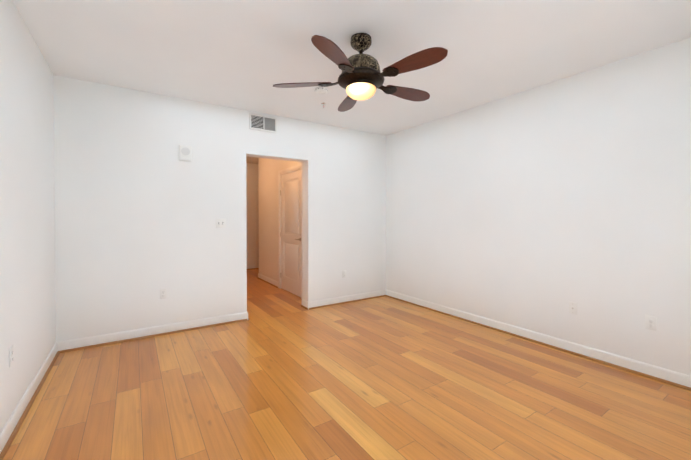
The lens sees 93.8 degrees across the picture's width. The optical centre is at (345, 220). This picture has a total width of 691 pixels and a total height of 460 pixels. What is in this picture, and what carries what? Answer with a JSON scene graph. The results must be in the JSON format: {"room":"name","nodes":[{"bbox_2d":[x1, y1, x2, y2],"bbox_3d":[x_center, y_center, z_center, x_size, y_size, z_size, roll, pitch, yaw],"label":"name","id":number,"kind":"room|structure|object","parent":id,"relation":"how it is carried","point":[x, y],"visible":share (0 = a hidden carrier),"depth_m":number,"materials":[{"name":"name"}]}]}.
{"room":"empty bedroom","nodes":[
{"label":"empty bedroom","id":0,"kind":"room"},
{"bbox_2d":[0,0,55,432],"bbox_3d":[-1.668,-0.042,1.278,0.120,2.700,4.784,0,1,-33],"label":"wall","id":1,"kind":"structure","parent":0,"point":[27,269],"depth_m":2.25,"materials":[{"name":"paint"}]},
{"bbox_2d":[9,345,13,366],"bbox_3d":[-2.053,0.830,1.989,0.009,0.114,0.070,0,1,-33],"label":"electrical outlet","id":2,"kind":"object","parent":1,"relation":"attached to","point":[11,355],"visible":1,"depth_m":1.98,"materials":[{"name":"white plastic"}]},
{"bbox_2d":[0,342,61,459],"bbox_3d":[-1.583,1.255,1.299,0.031,0.105,4.464,0,1,-33],"label":"baseboard","id":3,"kind":"structure","parent":1,"relation":"attached to","point":[7,435],"depth_m":2.20,"materials":[{"name":"paint"}]},
{"bbox_2d":[53,75,385,341],"bbox_3d":[-1.125,-0.075,4.380,4.202,2.700,0.200,0,1,-33],"label":"wall","id":4,"kind":"structure","parent":0,"point":[140,208],"depth_m":3.73,"materials":[{"name":"paint"}]},
{"bbox_2d":[60,312,249,352],"bbox_3d":[-2.015,1.230,3.669,1.858,0.105,0.032,0,1,-33],"label":"baseboard","id":5,"kind":"structure","parent":4,"relation":"attached to","point":[112,338],"depth_m":3.56,"materials":[{"name":"paint"}]},
{"bbox_2d":[160,288,166,298],"bbox_3d":[-2.056,0.822,3.651,0.070,0.114,0.009,0,1,-33],"label":"electrical outlet","id":6,"kind":"object","parent":4,"relation":"attached to","point":[163,293],"visible":1,"depth_m":3.65,"materials":[{"name":"white plastic"}]},
{"bbox_2d":[179,145,191,161],"bbox_3d":[-1.857,-0.786,3.749,0.138,0.185,0.034,0,1,-33],"label":"speaker","id":7,"kind":"object","parent":4,"relation":"attached to","point":[185,152],"visible":1,"depth_m":3.74},
{"bbox_2d":[216,219,225,227],"bbox_3d":[-1.534,0.029,3.981,0.116,0.114,0.017,0,1,-33],"label":"switch plate","id":8,"kind":"object","parent":4,"relation":"attached to","point":[220,223],"visible":1,"depth_m":3.98,"materials":[{"name":"white plastic"}]},
{"bbox_2d":[249,113,276,132],"bbox_3d":[-1.083,-1.289,4.266,0.368,0.205,0.016,0,1,-33],"label":"air vent","id":9,"kind":"object","parent":4,"relation":"in","point":[262,123],"visible":1,"depth_m":4.26,"materials":[{"name":"white plastic"}]},
{"bbox_2d":[342,270,345,277],"bbox_3d":[-0.018,0.818,4.994,0.070,0.114,0.009,0,1,-33],"label":"electrical outlet","id":10,"kind":"object","parent":4,"relation":"attached to","point":[343,273],"visible":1,"depth_m":4.99,"materials":[{"name":"white plastic"}]},
{"bbox_2d":[304,290,385,309],"bbox_3d":[0.057,1.215,5.035,1.458,0.105,0.032,0,1,-33],"label":"baseboard","id":11,"kind":"structure","parent":4,"relation":"attached to","point":[375,294],"depth_m":4.97,"materials":[{"name":"paint"}]},
{"bbox_2d":[246,163,258,264],"bbox_3d":[-2.535,-0.116,8.237,2.990,2.700,0.120,0,1,-33],"label":"wall","id":12,"kind":"structure","parent":0,"point":[252,183],"depth_m":8.25,"materials":[{"name":"paint"}]},
{"bbox_2d":[247,265,258,268],"bbox_3d":[-2.482,1.182,8.205,2.712,0.105,0.014,0,1,-33],"label":"baseboard","id":13,"kind":"structure","parent":12,"relation":"attached to","point":[248,266],"depth_m":8.25,"materials":[{"name":"paint"}]},
{"bbox_2d":[255,188,258,267],"bbox_3d":[-1.914,0.186,8.524,0.920,2.090,0.087,0,1,-33],"label":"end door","id":14,"kind":"structure","parent":12,"relation":"in","point":[256,227],"depth_m":8.32,"materials":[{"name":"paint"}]},
{"bbox_2d":[258,158,301,281],"bbox_3d":[-1.143,-0.093,6.007,0.120,2.700,2.536,0,1,-33],"label":"wall","id":15,"kind":"structure","parent":0,"point":[268,169],"depth_m":6.49,"materials":[{"name":"paint"}]},
{"bbox_2d":[257,273,277,287],"bbox_3d":[-1.586,1.199,6.556,0.032,0.105,1.155,0,1,-33],"label":"baseboard","id":16,"kind":"structure","parent":15,"relation":"attached to","point":[272,282],"depth_m":6.50,"materials":[{"name":"paint"}]},
{"bbox_2d":[278,164,301,298],"bbox_3d":[-0.925,0.168,5.648,0.164,2.187,1.054,0,1,-33],"label":"hall door","id":17,"kind":"structure","parent":15,"relation":"in","point":[290,229],"depth_m":5.65,"materials":[{"name":"paint"}]},
{"bbox_2d":[3,269,690,459],"bbox_3d":[-0.861,1.327,4.194,4.662,0.100,8.740,0,1,-33],"label":"floor","id":18,"kind":"structure","parent":0,"point":[281,374],"depth_m":2.37,"materials":[{"name":"brown wood"}]},
{"bbox_2d":[12,0,690,163],"bbox_3d":[-0.861,-1.473,4.164,4.662,0.100,8.740,0,1,-33],"label":"ceiling","id":19,"kind":"structure","parent":0,"point":[244,54],"depth_m":2.58,"materials":[{"name":"paint"}]},
{"bbox_2d":[315,87,327,93],"bbox_3d":[-0.259,-1.398,3.476,0.137,0.035,0.136,0,1,-33],"label":"smoke detector","id":20,"kind":"object","parent":19,"relation":"attached to","point":[321,90],"visible":1,"depth_m":3.44,"materials":[{"name":"white plastic"}]},
{"bbox_2d":[273,33,447,111],"bbox_3d":[0.169,-1.172,2.503,1.296,0.466,1.331,0,1,-33],"label":"ceiling fan","id":21,"kind":"object","parent":19,"relation":"hanging from","point":[361,77],"visible":1,"depth_m":2.37,"materials":[{"name":"brown wood"}]},
{"bbox_2d":[386,37,690,375],"bbox_3d":[1.276,-0.078,4.665,0.120,2.700,7.200,0,1,-33],"label":"wall","id":22,"kind":"structure","parent":0,"point":[538,209],"depth_m":3.19,"materials":[{"name":"paint"}]},
{"bbox_2d":[384,290,690,390],"bbox_3d":[1.899,1.231,3.595,0.032,0.105,4.464,0,1,-33],"label":"baseboard","id":23,"kind":"structure","parent":22,"relation":"attached to","point":[618,360],"depth_m":3.18,"materials":[{"name":"paint"}]},
{"bbox_2d":[569,302,576,314],"bbox_3d":[2.206,0.848,3.138,0.018,0.114,0.070,0,1,-33],"label":"outlet","id":24,"kind":"object","parent":22,"relation":"attached to","point":[572,307],"visible":1,"depth_m":3.14,"materials":[{"name":"white plastic"}]},
{"bbox_2d":[645,315,656,330],"bbox_3d":[2.521,0.843,2.669,0.009,0.114,0.070,0,1,-33],"label":"electrical outlet","id":25,"kind":"object","parent":22,"relation":"attached to","point":[650,322],"visible":1,"depth_m":2.67,"materials":[{"name":"white plastic"}]}
]}

